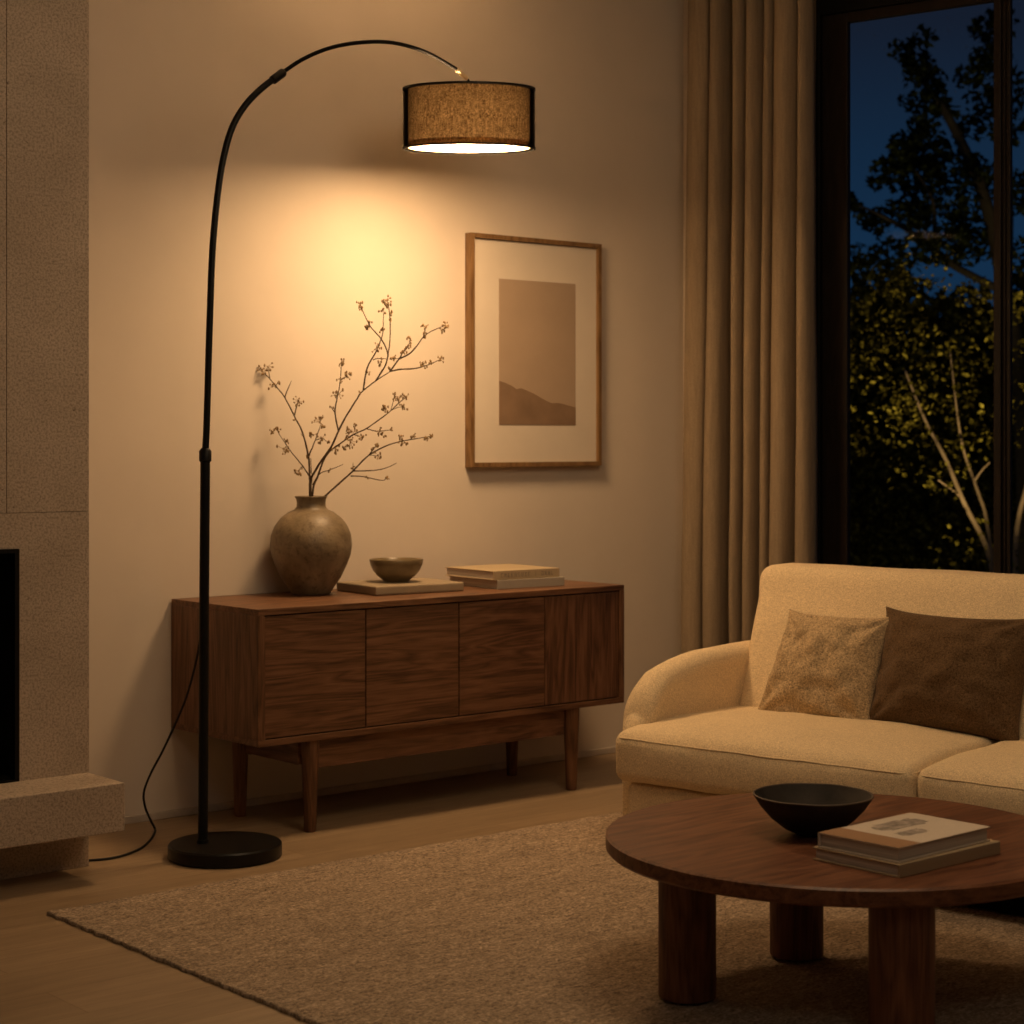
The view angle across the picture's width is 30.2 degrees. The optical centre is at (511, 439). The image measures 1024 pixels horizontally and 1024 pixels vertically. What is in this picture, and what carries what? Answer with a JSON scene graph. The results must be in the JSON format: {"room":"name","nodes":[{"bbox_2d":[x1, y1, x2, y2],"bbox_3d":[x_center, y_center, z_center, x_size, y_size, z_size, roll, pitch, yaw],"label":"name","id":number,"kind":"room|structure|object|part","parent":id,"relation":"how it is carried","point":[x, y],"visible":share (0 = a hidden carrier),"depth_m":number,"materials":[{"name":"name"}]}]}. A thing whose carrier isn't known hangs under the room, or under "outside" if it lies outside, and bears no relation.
{"room":"living room","nodes":[
{"label":"living room","id":0,"kind":"room"},
{"bbox_2d":[0,753,622,1023],"bbox_3d":[1.129,1.200,2.675,9.184,0.001,8.003,0,0,-40],"label":"floor","id":1,"kind":"structure","parent":0,"point":[53,971],"depth_m":5.31,"materials":[{"name":"brown wood"}]},
{"bbox_2d":[0,0,124,879],"bbox_3d":[-1.826,-0.299,4.978,1.450,2.999,0.665,0,0,-40],"label":"fireplace","id":2,"kind":"object","parent":1,"relation":"on","point":[51,805],"visible":1,"depth_m":5.25,"materials":[{"name":"stone"}]},
{"bbox_3d":[-1.892,-0.799,5.057,0.951,1.999,0.459,0,0,-40],"label":"stone panel","id":3,"kind":"part","parent":2,"relation":"part of","materials":[{"name":"stone"}]},
{"bbox_3d":[-1.662,0.617,4.968,0.788,0.638,0.034,0,0,-40],"label":"firebox trim","id":4,"kind":"part","parent":2,"relation":"part of","materials":[{"name":"black metal"}]},
{"bbox_3d":[-1.434,-0.799,5.446,0.248,1.999,0.459,0,0,-40],"label":"stone panel","id":5,"kind":"part","parent":2,"relation":"part of","materials":[{"name":"stone"}]},
{"bbox_2d":[89,40,534,868],"bbox_3d":[-0.606,-0.019,5.829,1.483,2.438,0.647,0,0,-40],"label":"floor lamp","id":6,"kind":"object","parent":1,"relation":"on","point":[468,117],"visible":1,"depth_m":5.60,"materials":[{"name":"black metal"}]},
{"bbox_3d":[-1.096,0.869,5.631,0.335,0.662,0.399,0,0,-13],"label":"power cord","id":7,"kind":"part","parent":6,"relation":"part of","materials":[{"name":"rubber"}]},
{"bbox_3d":[-0.435,-1.155,5.840,0.684,0.167,0.012,0,0,-40],"label":"arc arm","id":8,"kind":"part","parent":6,"relation":"part of"},
{"bbox_2d":[427,144,511,147],"bbox_3d":[-0.138,-0.954,6.093,0.387,0.002,0.387,-4,6,-40],"label":"diffuser","id":9,"kind":"object","parent":6,"relation":"attached to","point":[428,145],"depth_m":6.21,"materials":[{"name":"white plastic"}]},
{"bbox_2d":[171,580,623,832],"bbox_3d":[-0.346,0.853,6.335,1.505,0.695,0.506,0,0,-40],"label":"sideboard","id":10,"kind":"object","parent":1,"relation":"on","point":[337,677],"visible":0.98,"depth_m":6.03,"materials":[{"name":"brown wood"}]},
{"bbox_3d":[-0.910,0.711,5.856,0.025,0.373,0.506,0,0,-40],"label":"panel","id":11,"kind":"part","parent":10,"relation":"part of","materials":[{"name":"brown wood"}]},
{"bbox_3d":[-0.867,1.058,6.065,0.057,0.284,0.057,0,0,-40],"label":"leg","id":12,"kind":"part","parent":10,"relation":"part of","materials":[{"name":"brown wood"}]},
{"bbox_3d":[-0.619,1.058,5.824,0.057,0.284,0.057,0,0,-40],"label":"leg","id":13,"kind":"part","parent":10,"relation":"part of","materials":[{"name":"brown wood"}]},
{"bbox_2d":[270,496,351,595],"bbox_3d":[-0.658,0.344,6.223,0.268,0.321,0.268,0,0,-40],"label":"vase","id":14,"kind":"object","parent":10,"relation":"on","point":[311,544],"visible":0.99,"depth_m":6.13,"materials":[{"name":"brown ceramic"}]},
{"bbox_2d":[257,362,329,496],"bbox_3d":[-0.718,0.067,6.240,0.242,0.646,0.066,0,0,0],"label":"branch","id":15,"kind":"object","parent":14,"relation":"in","point":[267,369],"visible":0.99,"depth_m":6.23,"materials":[{"name":"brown plant"}]},
{"bbox_2d":[311,392,408,496],"bbox_3d":[-0.497,0.116,6.196,0.324,0.547,0.048,0,0,0],"label":"branch","id":16,"kind":"object","parent":14,"relation":"in","point":[394,393],"visible":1,"depth_m":6.20,"materials":[{"name":"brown plant"}]},
{"bbox_2d":[324,433,432,495],"bbox_3d":[-0.482,0.128,6.198,0.452,0.303,0.034,0,0,2],"label":"branch","id":17,"kind":"object","parent":14,"relation":"in","point":[399,436],"visible":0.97,"depth_m":6.20,"materials":[{"name":"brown plant"}]},
{"bbox_2d":[310,295,448,495],"bbox_3d":[-0.439,-0.041,6.167,0.467,0.861,0.078,0,0,6],"label":"branch","id":18,"kind":"object","parent":14,"relation":"in","point":[366,326],"visible":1,"depth_m":6.17,"materials":[{"name":"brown plant"}]},
{"bbox_3d":[-0.604,0.711,5.804,0.368,0.365,0.020,0,0,-40],"label":"door","id":19,"kind":"part","parent":10,"relation":"part of","materials":[{"name":"brown wood"}]},
{"bbox_3d":[-0.346,0.514,6.335,1.505,0.019,0.506,0,0,-40],"label":"panel","id":20,"kind":"part","parent":10,"relation":"part of","materials":[{"name":"brown wood"}]},
{"bbox_3d":[-0.346,0.906,6.335,1.505,0.019,0.506,0,0,-40],"label":"panel","id":21,"kind":"part","parent":10,"relation":"part of","materials":[{"name":"brown wood"}]},
{"bbox_2d":[337,578,463,595],"bbox_3d":[-0.375,0.490,6.358,0.342,0.030,0.262,0,0,-35],"label":"book","id":22,"kind":"object","parent":10,"relation":"on","point":[414,585],"visible":0.96,"depth_m":6.28,"materials":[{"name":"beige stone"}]},
{"bbox_2d":[369,557,422,582],"bbox_3d":[-0.387,0.436,6.359,0.181,0.076,0.181,0,0,-40],"label":"bowl","id":23,"kind":"object","parent":22,"relation":"on","point":[389,569],"visible":1,"depth_m":6.30,"materials":[{"name":"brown ceramic"}]},
{"bbox_3d":[-0.320,0.711,6.045,0.367,0.365,0.020,0,0,-40],"label":"door","id":24,"kind":"part","parent":10,"relation":"part of","materials":[{"name":"brown wood"}]},
{"bbox_3d":[-0.037,0.711,6.285,0.365,0.365,0.020,0,0,-40],"label":"door","id":25,"kind":"part","parent":10,"relation":"part of","materials":[{"name":"brown wood"}]},
{"bbox_2d":[450,576,563,588],"bbox_3d":[-0.022,0.490,6.624,0.285,0.030,0.301,0,0,-36],"label":"book","id":26,"kind":"object","parent":10,"relation":"on","point":[549,581],"visible":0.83,"depth_m":6.51,"materials":[{"name":"beige paper"}]},
{"bbox_2d":[445,564,558,579],"bbox_3d":[-0.035,0.459,6.613,0.284,0.031,0.286,0,0,-37],"label":"book","id":27,"kind":"object","parent":26,"relation":"on","point":[494,571],"visible":1,"depth_m":6.54,"materials":[{"name":"paper"}]},
{"bbox_3d":[0.000,1.058,6.802,0.057,0.284,0.057,0,0,-40],"label":"leg","id":28,"kind":"part","parent":10,"relation":"part of","materials":[{"name":"brown wood"}]},
{"bbox_3d":[0.204,1.058,6.522,0.057,0.284,0.057,0,0,-40],"label":"leg","id":29,"kind":"part","parent":10,"relation":"part of","materials":[{"name":"brown wood"}]},
{"bbox_3d":[0.235,0.711,6.516,0.338,0.365,0.020,0,0,-40],"label":"door","id":30,"kind":"part","parent":10,"relation":"part of","materials":[{"name":"brown wood"}]},
{"bbox_3d":[0.220,0.711,6.815,0.021,0.373,0.506,0,0,-40],"label":"panel","id":31,"kind":"part","parent":10,"relation":"part of","materials":[{"name":"brown wood"}]},
{"bbox_2d":[47,812,1023,1023],"bbox_3d":[0.989,1.193,4.594,3.043,0.013,3.124,0,0,-40],"label":"area rug","id":32,"kind":"object","parent":1,"relation":"on","point":[538,924],"visible":0.5,"depth_m":4.49,"materials":[{"name":"fabric"}]},
{"bbox_2d":[606,793,1023,1023],"bbox_3d":[0.710,1.020,4.118,1.012,0.330,1.012,0,0,-40],"label":"coffee table","id":33,"kind":"object","parent":32,"relation":"on","point":[697,850],"visible":0.91,"depth_m":3.93,"materials":[{"name":"brown wood"}]},
{"bbox_3d":[0.373,1.038,4.049,0.123,0.293,0.123,0,0,-40],"label":"leg","id":34,"kind":"part","parent":33,"relation":"part of","materials":[{"name":"brown wood"}]},
{"bbox_3d":[0.656,1.038,4.378,0.123,0.293,0.123,0,0,-40],"label":"leg","id":35,"kind":"part","parent":33,"relation":"part of","materials":[{"name":"brown wood"}]},
{"bbox_2d":[753,783,873,836],"bbox_3d":[0.653,0.811,4.125,0.259,0.088,0.259,0,0,-40],"label":"bowl","id":36,"kind":"object","parent":33,"relation":"on","point":[803,809],"visible":0.97,"depth_m":4.08,"materials":[{"name":"black ceramic"}]},
{"bbox_3d":[0.764,1.038,3.725,0.129,0.293,0.129,0,0,-40],"label":"leg","id":37,"kind":"part","parent":33,"relation":"part of","materials":[{"name":"brown wood"}]},
{"bbox_2d":[813,839,999,877],"bbox_3d":[0.811,0.842,3.897,0.335,0.026,0.219,0,0,-41],"label":"book","id":38,"kind":"object","parent":33,"relation":"on","point":[992,847],"visible":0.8,"depth_m":3.80,"materials":[{"name":"beige paper"}]},
{"bbox_2d":[818,812,989,862],"bbox_3d":[0.805,0.813,3.894,0.312,0.030,0.201,0,0,-42],"label":"book","id":39,"kind":"object","parent":38,"relation":"on","point":[905,837],"visible":1,"depth_m":3.84,"materials":[{"name":"grey paper"}]},
{"bbox_2d":[616,563,1023,914],"bbox_3d":[1.313,0.786,5.127,2.040,0.799,0.916,0,0,40],"label":"sofa","id":40,"kind":"object","parent":32,"relation":"on","point":[694,726],"visible":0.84,"depth_m":5.34,"materials":[{"name":"fabric"}]},
{"bbox_3d":[0.599,0.870,5.776,0.112,0.484,0.762,0,0,40],"label":"armrest","id":41,"kind":"part","parent":40,"relation":"part of","materials":[{"name":"fabric"}]},
{"bbox_2d":[616,705,998,796],"bbox_3d":[0.856,0.881,5.357,0.948,0.187,0.676,0,0,40],"label":"seat cushion","id":42,"kind":"object","parent":40,"relation":"on","point":[662,750],"depth_m":5.18,"materials":[{"name":"fabric"}]},
{"bbox_2d":[758,609,888,719],"bbox_3d":[0.911,0.670,5.561,0.399,0.326,0.201,0,0,40],"label":"cushion","id":43,"kind":"object","parent":40,"relation":"on","point":[829,666],"visible":0.83,"depth_m":5.49,"materials":[{"name":"fabric"}]},
{"bbox_3d":[1.464,0.676,5.342,1.863,0.579,0.392,0,0,40],"label":"backrest","id":44,"kind":"part","parent":40,"relation":"part of","materials":[{"name":"fabric"}]},
{"bbox_2d":[869,606,1023,740],"bbox_3d":[1.227,0.655,5.319,0.494,0.343,0.218,0,0,42],"label":"cushion","id":45,"kind":"object","parent":40,"relation":"on","point":[962,675],"visible":0.89,"depth_m":5.24,"materials":[{"name":"brown fabric"}]},
{"bbox_2d":[918,739,1023,815],"bbox_3d":[1.601,0.881,4.728,0.990,0.186,0.676,0,0,40],"label":"seat cushion","id":46,"kind":"object","parent":40,"relation":"on","point":[989,773],"depth_m":4.74,"materials":[{"name":"fabric"}]},
{"bbox_2d":[88,0,682,815],"bbox_3d":[-2.143,-0.300,5.244,7.520,3.000,0.150,0,0,-40],"label":"wall","id":47,"kind":"structure","parent":0,"point":[324,209],"depth_m":6.49,"materials":[{"name":"white paint"}]},
{"bbox_2d":[125,746,615,824],"bbox_3d":[-0.400,1.188,6.618,2.843,0.024,0.012,0,0,-40],"label":"baseboard","id":48,"kind":"structure","parent":47,"relation":"attached to","point":[594,752],"depth_m":6.53,"materials":[{"name":"paint"}]},
{"bbox_2d":[465,232,601,466],"bbox_3d":[0.086,-0.323,7.015,0.639,0.841,0.036,0,0,-40],"label":"framed picture","id":49,"kind":"object","parent":47,"relation":"attached to","point":[533,306],"visible":1,"depth_m":7.00,"materials":[{"name":"beige paper"}]},
{"bbox_2d":[499,279,575,424],"bbox_3d":[0.096,-0.321,7.017,0.375,0.531,0.002,0,0,-40],"label":"print","id":50,"kind":"object","parent":49,"relation":"attached to","point":[537,317],"depth_m":7.02},
{"bbox_2d":[683,0,687,427],"bbox_3d":[3.998,-0.300,5.133,8.200,3.000,0.161,0,0,37],"label":"wall","id":51,"kind":"structure","parent":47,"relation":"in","point":[685,2],"depth_m":7.54,"materials":[{"name":"white paint"}]},
{"bbox_2d":[815,0,1011,573],"bbox_3d":[2.562,-0.250,6.132,3.595,2.900,0.062,0,0,37],"label":"window","id":52,"kind":"structure","parent":51,"relation":"attached to","point":[834,18],"depth_m":7.12,"materials":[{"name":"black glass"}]},
{"bbox_3d":[2.562,-0.250,6.132,3.595,2.900,0.060,0,0,37],"label":"frame","id":53,"kind":"part","parent":52,"relation":"part of","materials":[{"name":"black metal"}]},
{"bbox_3d":[1.494,-0.230,6.945,0.580,2.740,0.028,0,0,37],"label":"sash rail","id":54,"kind":"part","parent":52,"relation":"part of","materials":[{"name":"black metal"}]},
{"bbox_3d":[2.080,-1.793,6.276,3.600,0.014,0.050,0,0,37],"label":"rail","id":55,"kind":"object","parent":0,"visible":0},
{"bbox_2d":[681,0,817,653],"bbox_3d":[0.903,-0.298,7.216,0.576,2.973,0.194,0,0,37],"label":"curtain","id":56,"kind":"object","parent":55,"relation":"hanging from","point":[750,430],"visible":0.76,"depth_m":7.16,"materials":[{"name":"fabric"}]},
{"label":"outside","id":57,"kind":"structure","parent":0,"visible":0},
{"label":"ground","id":58,"kind":"structure","parent":57,"visible":0},
{"bbox_2d":[850,244,1023,573],"bbox_3d":[3.590,-0.100,15.203,3.158,2.882,1.310,0,0,0],"label":"hedge","id":59,"kind":"object","parent":58,"relation":"on","point":[894,527],"visible":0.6,"depth_m":14.88,"materials":[{"name":"green plant"}]},
{"bbox_2d":[850,7,1023,573],"bbox_3d":[3.089,-0.925,13.576,1.476,4.496,1.077,0,0,4],"label":"tree","id":60,"kind":"object","parent":58,"relation":"on","point":[908,159],"visible":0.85,"depth_m":13.46,"materials":[{"name":"green plant"}]},
{"bbox_2d":[850,235,1023,573],"bbox_3d":[2.517,0.115,11.071,1.415,2.415,2.134,0,0,2],"label":"tree","id":61,"kind":"object","parent":58,"relation":"on","point":[988,547],"visible":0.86,"depth_m":10.98,"materials":[{"name":"green plant"}]}
]}

